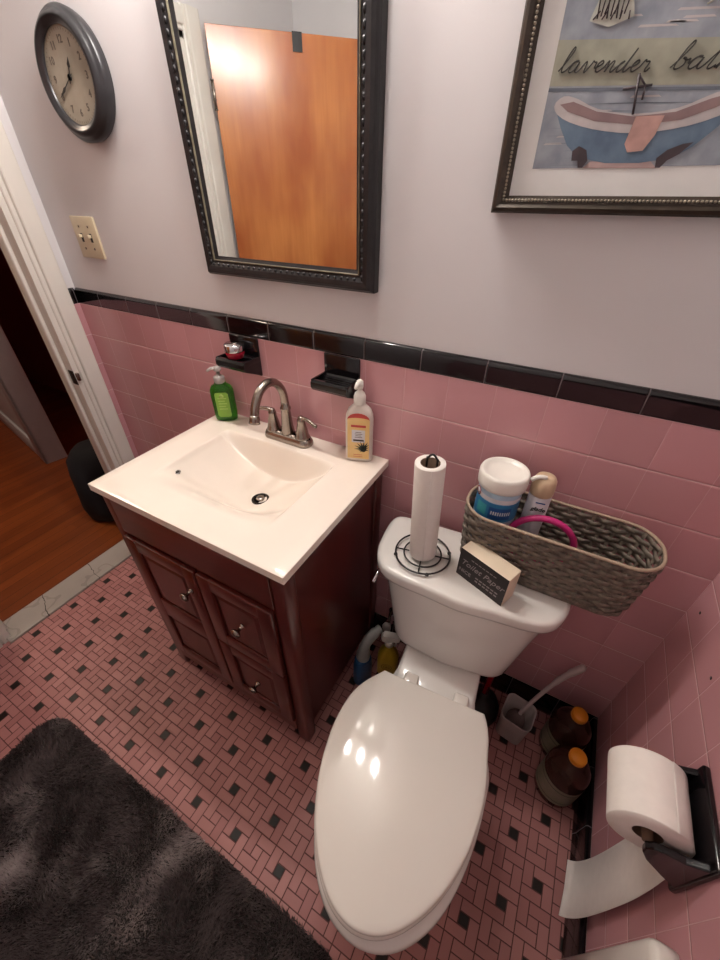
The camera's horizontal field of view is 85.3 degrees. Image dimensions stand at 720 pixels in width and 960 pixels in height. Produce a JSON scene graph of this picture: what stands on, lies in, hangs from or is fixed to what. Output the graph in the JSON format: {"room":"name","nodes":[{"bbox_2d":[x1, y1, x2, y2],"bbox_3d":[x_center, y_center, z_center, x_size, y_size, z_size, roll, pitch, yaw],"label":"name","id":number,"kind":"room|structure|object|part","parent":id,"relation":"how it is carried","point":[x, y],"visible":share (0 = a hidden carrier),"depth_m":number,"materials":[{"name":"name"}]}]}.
{"room":"bathroom","nodes":[
{"label":"bathroom","id":0,"kind":"room"},
{"bbox_2d":[0,325,67,463],"bbox_3d":[-2.745,-1.451,2.372,1.900,2.391,0.128,26,43,30],"label":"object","id":1,"kind":"structure","parent":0,"point":[22,412],"depth_m":2.41,"materials":[{"name":"white paint"}]},
{"bbox_2d":[0,248,67,392],"bbox_3d":[-2.101,-1.595,2.611,3.092,2.450,0.100,18,40,22],"label":"wall","id":2,"kind":"structure","parent":0,"point":[17,322],"depth_m":3.31,"materials":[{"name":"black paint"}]},
{"bbox_2d":[0,379,122,621],"bbox_3d":[-2.686,-0.007,2.472,3.102,0.049,3.200,18,40,22],"label":"floor","id":3,"kind":"structure","parent":0,"point":[47,535],"depth_m":2.13,"materials":[{"name":"brown wood"}]},
{"bbox_2d":[66,439,113,521],"bbox_3d":[-1.361,-0.016,2.111,0.284,0.420,0.322,18,40,22],"label":"trash can","id":4,"kind":"object","parent":3,"relation":"on","point":[84,467],"visible":0.39,"depth_m":1.96,"materials":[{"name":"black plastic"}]},
{"bbox_2d":[0,95,138,457],"bbox_3d":[-1.441,-0.327,0.906,0.110,2.450,1.509,18,40,22],"label":"wall","id":5,"kind":"structure","parent":0,"point":[5,120],"depth_m":1.34,"materials":[{"name":"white paint"}]},
{"bbox_2d":[0,641,10,651],"bbox_3d":[-1.396,0.656,1.586,0.030,0.040,1.500,18,40,22],"label":"trim","id":6,"kind":"structure","parent":5,"relation":"attached to","point":[8,643],"depth_m":1.55,"materials":[{"name":"pink tile"}]},
{"bbox_2d":[3,539,130,643],"bbox_3d":[-1.286,0.474,1.827,0.128,0.050,0.665,18,40,22],"label":"threshold","id":7,"kind":"object","parent":5,"relation":"attached to","point":[31,615],"depth_m":1.75,"materials":[{"name":"grey stone"}]},
{"bbox_2d":[0,119,134,647],"bbox_3d":[-1.294,-0.351,1.221,0.133,2.017,0.823,18,40,22],"label":"trim","id":8,"kind":"structure","parent":5,"relation":"attached to","point":[26,248],"depth_m":1.39,"materials":[{"name":"white paint"}]},
{"bbox_3d":[-1.102,-0.398,1.517,0.047,0.055,0.014,18,40,22],"label":"strike plate","id":9,"kind":"part","parent":8,"relation":"part of","materials":[{"name":"metal"}]},
{"bbox_2d":[0,556,573,959],"bbox_3d":[-0.490,0.963,1.195,2.036,0.050,1.500,18,40,22],"label":"floor","id":10,"kind":"structure","parent":0,"point":[106,662],"depth_m":1.25,"materials":[{"name":"pink tile"}]},
{"bbox_2d":[0,719,331,959],"bbox_3d":[-0.677,1.114,0.919,1.200,0.030,0.613,18,40,22],"label":"bath rug","id":11,"kind":"object","parent":10,"relation":"on","point":[93,866],"visible":1,"depth_m":1.02,"materials":[{"name":"grey fabric"}]},
{"bbox_2d":[103,474,381,741],"bbox_3d":[-0.324,0.337,1.309,0.603,0.826,0.516,18,40,22],"label":"vanity cabinet","id":12,"kind":"object","parent":10,"relation":"on","point":[285,647],"visible":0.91,"depth_m":1.08,"materials":[{"name":"brown wood"}]},
{"bbox_3d":[-0.663,0.354,1.279,0.042,0.826,0.042,18,40,22],"label":"corner post","id":13,"kind":"part","parent":12,"relation":"part of","materials":[{"name":"brown wood"}]},
{"bbox_3d":[-0.538,0.415,1.204,0.268,0.560,0.016,18,40,22],"label":"door","id":14,"kind":"part","parent":12,"relation":"part of","materials":[{"name":"brown wood"}]},
{"bbox_3d":[-0.539,0.416,1.202,0.178,0.470,0.004,18,40,22],"label":"inset panel","id":15,"kind":"part","parent":12,"relation":"part of","materials":[{"name":"brown wood"}]},
{"bbox_3d":[-0.458,0.305,1.035,0.029,0.029,0.032,18,40,22],"label":"knob","id":16,"kind":"part","parent":12,"relation":"part of","materials":[{"name":"silver metal"}]},
{"bbox_3d":[-0.308,0.382,0.989,0.029,0.029,0.032,18,40,22],"label":"knob","id":17,"kind":"part","parent":12,"relation":"part of","materials":[{"name":"silver metal"}]},
{"bbox_2d":[88,414,388,584],"bbox_3d":[-0.312,0.017,1.097,0.631,0.106,0.489,18,40,22],"label":"sink","id":18,"kind":"object","parent":12,"relation":"on","point":[261,503],"visible":0.98,"depth_m":1.04,"materials":[{"name":"white ceramic"}]},
{"bbox_2d":[206,365,237,420],"bbox_3d":[-0.441,-0.277,1.252,0.074,0.180,0.044,-3,37,-5],"label":"soap pump bottle","id":19,"kind":"object","parent":18,"relation":"on","point":[222,394],"visible":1,"depth_m":1.24,"materials":[{"name":"green plastic"}]},
{"bbox_2d":[249,378,317,448],"bbox_3d":[-0.237,-0.202,1.125,0.184,0.214,0.183,-13,39,-17],"label":"faucet","id":20,"kind":"object","parent":18,"relation":"on","point":[285,433],"visible":1,"depth_m":1.14,"materials":[{"name":"silver metal"}]},
{"bbox_3d":[-0.282,-0.193,1.196,0.086,0.074,0.046,18,40,22],"label":"lever handle","id":21,"kind":"part","parent":20,"relation":"part of","materials":[{"name":"silver metal"}]},
{"bbox_3d":[-0.247,-0.187,1.088,0.042,0.194,0.168,18,40,22],"label":"spout","id":22,"kind":"part","parent":20,"relation":"part of","materials":[{"name":"silver metal"}]},
{"bbox_3d":[-0.218,-0.135,1.195,0.168,0.024,0.054,18,40,22],"label":"plate","id":23,"kind":"part","parent":20,"relation":"part of","materials":[{"name":"silver metal"}]},
{"bbox_3d":[-0.153,-0.150,1.140,0.086,0.074,0.046,18,40,22],"label":"lever handle","id":24,"kind":"part","parent":20,"relation":"part of","materials":[{"name":"silver metal"}]},
{"bbox_2d":[346,379,373,461],"bbox_3d":[-0.002,-0.155,1.047,0.075,0.236,0.047,6,37,7],"label":"lotion bottle","id":25,"kind":"object","parent":18,"relation":"on","point":[359,416],"visible":1,"depth_m":1.04,"materials":[{"name":"white plastic"}]},
{"bbox_3d":[-0.430,0.702,1.347,0.523,0.060,0.009,18,40,22],"label":"rail","id":26,"kind":"part","parent":12,"relation":"part of","materials":[{"name":"brown wood"}]},
{"bbox_3d":[-0.307,0.382,1.022,0.241,0.285,0.016,18,40,22],"label":"drawer","id":27,"kind":"part","parent":12,"relation":"part of","materials":[{"name":"brown wood"}]},
{"bbox_3d":[-0.308,0.383,1.020,0.151,0.195,0.004,18,40,22],"label":"inset panel","id":28,"kind":"part","parent":12,"relation":"part of","materials":[{"name":"brown wood"}]},
{"bbox_3d":[-0.313,0.618,1.165,0.029,0.029,0.032,18,40,22],"label":"knob","id":29,"kind":"part","parent":12,"relation":"part of","materials":[{"name":"silver metal"}]},
{"bbox_3d":[-0.310,0.610,1.191,0.241,0.267,0.016,18,40,22],"label":"drawer","id":30,"kind":"part","parent":12,"relation":"part of","materials":[{"name":"brown wood"}]},
{"bbox_3d":[-0.311,0.611,1.189,0.151,0.177,0.004,18,40,22],"label":"inset panel","id":31,"kind":"part","parent":12,"relation":"part of","materials":[{"name":"brown wood"}]},
{"bbox_3d":[-0.171,0.518,1.065,0.042,0.826,0.042,18,40,22],"label":"corner post","id":32,"kind":"part","parent":12,"relation":"part of","materials":[{"name":"brown wood"}]},
{"bbox_3d":[0.036,0.296,1.370,0.042,0.826,0.042,18,40,22],"label":"corner post","id":33,"kind":"part","parent":12,"relation":"part of","materials":[{"name":"brown wood"}]},
{"bbox_2d":[353,625,382,684],"bbox_3d":[0.027,0.621,1.388,0.107,0.280,0.048,-19,41,-25],"label":"bottle","id":34,"kind":"object","parent":10,"relation":"on","point":[362,667],"visible":0.98,"depth_m":1.35,"materials":[{"name":"blue plastic"}]},
{"bbox_2d":[377,631,399,673],"bbox_3d":[0.103,0.629,1.417,0.076,0.236,0.053,9,37,11],"label":"spray bottle","id":35,"kind":"object","parent":10,"relation":"on","point":[387,660],"visible":0.94,"depth_m":1.39,"materials":[{"name":"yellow plastic"}]},
{"bbox_2d":[314,516,570,954],"bbox_3d":[0.162,0.648,1.000,0.489,0.702,0.784,15,39,19],"label":"toilet","id":36,"kind":"object","parent":10,"relation":"on","point":[403,783],"visible":0.96,"depth_m":0.88,"materials":[{"name":"white ceramic"}]},
{"bbox_3d":[0.054,0.254,1.075,0.068,0.027,0.024,-27,45,-32],"label":"flush lever","id":37,"kind":"part","parent":36,"relation":"part of","materials":[{"name":"silver metal"}]},
{"bbox_3d":[0.079,0.661,0.849,0.361,0.026,0.452,15,39,19],"label":"lid","id":38,"kind":"part","parent":36,"relation":"part of","materials":[{"name":"white plastic"}]},
{"bbox_2d":[394,453,450,576],"bbox_3d":[0.164,0.071,0.929,0.145,0.310,0.145,18,40,22],"label":"paper towel holder","id":39,"kind":"object","parent":36,"relation":"on","point":[432,454],"visible":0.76,"depth_m":0.99,"materials":[{"name":"black metal"}]},
{"bbox_2d":[409,454,445,560],"bbox_3d":[0.158,0.074,0.935,0.080,0.277,0.069,20,41,24],"label":"paper towel roll","id":40,"kind":"object","parent":39,"relation":"in","point":[428,483],"visible":0.94,"depth_m":0.89,"materials":[{"name":"paper"}]},
{"bbox_3d":[0.278,0.350,1.094,0.450,0.256,0.221,15,39,19],"label":"tank","id":41,"kind":"part","parent":36,"relation":"part of","materials":[{"name":"white ceramic"}]},
{"bbox_3d":[0.278,0.235,1.005,0.489,0.040,0.236,15,39,19],"label":"tank lid","id":42,"kind":"part","parent":36,"relation":"part of","materials":[{"name":"white ceramic"}]},
{"bbox_2d":[456,541,520,605],"bbox_3d":[0.299,0.216,0.922,0.048,0.089,0.130,-26,44,-31],"label":"block sign","id":43,"kind":"object","parent":36,"relation":"on","point":[491,574],"visible":1,"depth_m":0.90,"materials":[{"name":"beige paint"}]},
{"bbox_2d":[460,485,667,616],"bbox_3d":[0.442,0.162,0.922,0.412,0.177,0.154,18,40,22],"label":"wicker basket","id":44,"kind":"object","parent":36,"relation":"on","point":[584,580],"visible":0.8,"depth_m":0.88,"materials":[{"name":"grey wicker"}]},
{"bbox_2d":[465,457,530,552],"bbox_3d":[0.322,0.082,0.945,0.109,0.264,0.109,18,40,22],"label":"wipes canister","id":45,"kind":"object","parent":44,"relation":"in","point":[503,481],"visible":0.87,"depth_m":0.87,"materials":[{"name":"white plastic"}]},
{"bbox_3d":[0.323,-0.009,0.879,0.109,0.040,0.109,18,40,22],"label":"lid","id":46,"kind":"part","parent":45,"relation":"part of","materials":[{"name":"white plastic"}]},
{"bbox_2d":[511,471,556,560],"bbox_3d":[0.406,0.093,0.928,0.050,0.269,0.054,30,45,34],"label":"can","id":47,"kind":"object","parent":44,"relation":"in","point":[543,485],"visible":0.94,"depth_m":0.87,"materials":[{"name":"white metal"}]},
{"bbox_2d":[506,515,577,562],"bbox_3d":[0.414,0.144,0.904,0.155,0.155,0.015,14,39,18],"label":"ring","id":48,"kind":"object","parent":44,"relation":"in","point":[530,518],"visible":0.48,"depth_m":0.86,"materials":[{"name":"pink plastic"}]},
{"bbox_2d":[475,677,498,726],"bbox_3d":[0.416,0.659,1.269,0.128,0.370,0.128,18,40,22],"label":"plunger","id":49,"kind":"object","parent":10,"relation":"on","point":[486,702],"visible":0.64,"depth_m":1.30,"materials":[{"name":"black rubber"}]},
{"bbox_2d":[496,693,536,744],"bbox_3d":[0.509,0.793,1.290,0.095,0.130,0.095,24,42,28],"label":"toilet brush holder","id":50,"kind":"object","parent":10,"relation":"on","point":[508,730],"visible":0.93,"depth_m":1.28,"materials":[{"name":"white plastic"}]},
{"bbox_2d":[505,664,586,728],"bbox_3d":[0.560,0.679,1.221,0.162,0.374,0.058,-8,37,-12],"label":"toilet brush","id":51,"kind":"object","parent":50,"relation":"in","point":[515,715],"visible":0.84,"depth_m":1.21,"materials":[{"name":"white plastic"}]},
{"bbox_3d":[0.574,0.651,1.201,0.140,0.306,0.030,-2,37,-4],"label":"handle","id":52,"kind":"part","parent":51,"relation":"part of","materials":[{"name":"white plastic"}]},
{"bbox_2d":[534,745,590,807],"bbox_3d":[0.593,0.844,1.130,0.114,0.240,0.114,18,40,22],"label":"bottle","id":53,"kind":"object","parent":10,"relation":"on","point":[564,773],"visible":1,"depth_m":1.09,"materials":[{"name":"brown plastic"}]},
{"bbox_2d":[538,706,591,755],"bbox_3d":[0.645,0.781,1.216,0.114,0.240,0.114,-3,37,-5],"label":"bottle","id":54,"kind":"object","parent":10,"relation":"on","point":[567,725],"visible":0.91,"depth_m":1.17,"materials":[{"name":"brown plastic"}]},
{"bbox_2d":[0,0,719,719],"bbox_3d":[-0.104,-0.427,1.065,2.274,2.450,0.136,18,40,22],"label":"wall","id":55,"kind":"structure","parent":0,"point":[581,350],"depth_m":0.87,"materials":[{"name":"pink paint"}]},
{"bbox_2d":[34,1,115,142],"bbox_3d":[-0.704,-0.988,0.962,0.244,0.244,0.038,18,40,22],"label":"wall clock","id":56,"kind":"object","parent":55,"relation":"attached to","point":[73,68],"visible":1,"depth_m":0.94,"materials":[{"name":"grey metal"}]},
{"bbox_2d":[69,215,106,259],"bbox_3d":[-0.872,-0.772,1.247,0.117,0.115,0.019,18,40,22],"label":"light switch","id":57,"kind":"object","parent":55,"relation":"attached to","point":[85,229],"visible":1,"depth_m":1.24,"materials":[{"name":"beige plastic"}]},
{"bbox_2d":[215,333,262,375],"bbox_3d":[-0.358,-0.358,1.149,0.110,0.111,0.074,18,40,22],"label":"soap dish","id":58,"kind":"object","parent":55,"relation":"attached to","point":[250,363],"visible":0.77,"depth_m":1.14,"materials":[{"name":"black ceramic"}]},
{"bbox_2d":[223,340,244,359],"bbox_3d":[-0.364,-0.377,1.138,0.058,0.044,0.058,18,40,22],"label":"jar","id":59,"kind":"object","parent":58,"relation":"on","point":[234,349],"visible":1,"depth_m":1.12,"materials":[{"name":"silver metal"}]},
{"bbox_2d":[155,0,387,293],"bbox_3d":[-0.184,-0.774,0.766,0.504,0.700,0.036,18,40,22],"label":"wall mirror","id":60,"kind":"object","parent":55,"relation":"attached to","point":[280,104],"visible":1,"depth_m":0.80,"materials":[{"name":"brown mirror"}]},
{"bbox_2d":[310,352,359,398],"bbox_3d":[-0.064,-0.260,1.021,0.110,0.111,0.074,18,40,22],"label":"soap dish","id":61,"kind":"object","parent":55,"relation":"attached to","point":[341,373],"visible":0.95,"depth_m":1.02,"materials":[{"name":"black ceramic"}]},
{"bbox_2d":[382,607,393,631],"bbox_3d":[0.141,0.457,1.382,0.120,0.271,0.104,18,40,22],"label":"water valve","id":62,"kind":"object","parent":55,"relation":"attached to","point":[386,626],"visible":0.6,"depth_m":1.43,"materials":[{"name":"silver metal"}]},
{"bbox_3d":[0.098,0.544,1.440,0.033,0.059,0.019,18,40,22],"label":"handle","id":63,"kind":"part","parent":62,"relation":"part of","materials":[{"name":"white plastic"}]},
{"bbox_2d":[491,0,719,217],"bbox_3d":[0.397,-0.627,0.480,0.373,0.506,0.032,18,40,23],"label":"framed picture","id":64,"kind":"object","parent":55,"relation":"attached to","point":[614,106],"visible":1,"depth_m":0.56,"materials":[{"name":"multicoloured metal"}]},
{"bbox_2d":[532,0,719,168],"bbox_3d":[0.395,-0.626,0.477,0.260,0.385,0.004,18,40,22],"label":"art print","id":65,"kind":"object","parent":64,"relation":"attached to","point":[626,84],"depth_m":0.55,"materials":[{"name":"paper"}]},
{"bbox_2d":[561,572,719,959],"bbox_3d":[0.453,0.305,0.082,0.118,2.450,1.509,18,40,22],"label":"wall","id":66,"kind":"structure","parent":0,"point":[669,708],"depth_m":0.83,"materials":[{"name":"pink tile"}]},
{"bbox_2d":[559,938,679,959],"bbox_3d":[0.335,1.080,0.562,0.038,0.526,0.575,18,40,22],"label":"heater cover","id":67,"kind":"object","parent":66,"relation":"attached to","point":[647,948],"visible":1,"depth_m":0.64,"materials":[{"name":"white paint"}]},
{"bbox_2d":[641,765,719,893],"bbox_3d":[0.524,0.577,0.674,0.086,0.152,0.152,18,40,22],"label":"toilet paper holder","id":68,"kind":"object","parent":66,"relation":"attached to","point":[682,873],"visible":0.59,"depth_m":0.62,"materials":[{"name":"black ceramic"}]},
{"bbox_2d":[559,745,694,918],"bbox_3d":[0.488,0.759,0.815,0.121,0.619,0.129,18,40,22],"label":"toilet paper roll","id":69,"kind":"object","parent":68,"relation":"hanging from","point":[646,789],"visible":0.96,"depth_m":0.68,"materials":[{"name":"paper"}]},
{"bbox_3d":[0.490,0.613,0.627,0.073,0.120,0.012,18,40,22],"label":"arm","id":70,"kind":"part","parent":68,"relation":"part of","materials":[{"name":"black ceramic"}]},
{"bbox_3d":[0.556,0.542,0.724,0.073,0.120,0.012,18,40,22],"label":"arm","id":71,"kind":"part","parent":68,"relation":"part of","materials":[{"name":"black ceramic"}]},
{"bbox_3d":[0.556,0.588,0.660,0.012,0.152,0.152,18,40,22],"label":"plate","id":72,"kind":"part","parent":68,"relation":"part of","materials":[{"name":"black ceramic"}]}
]}

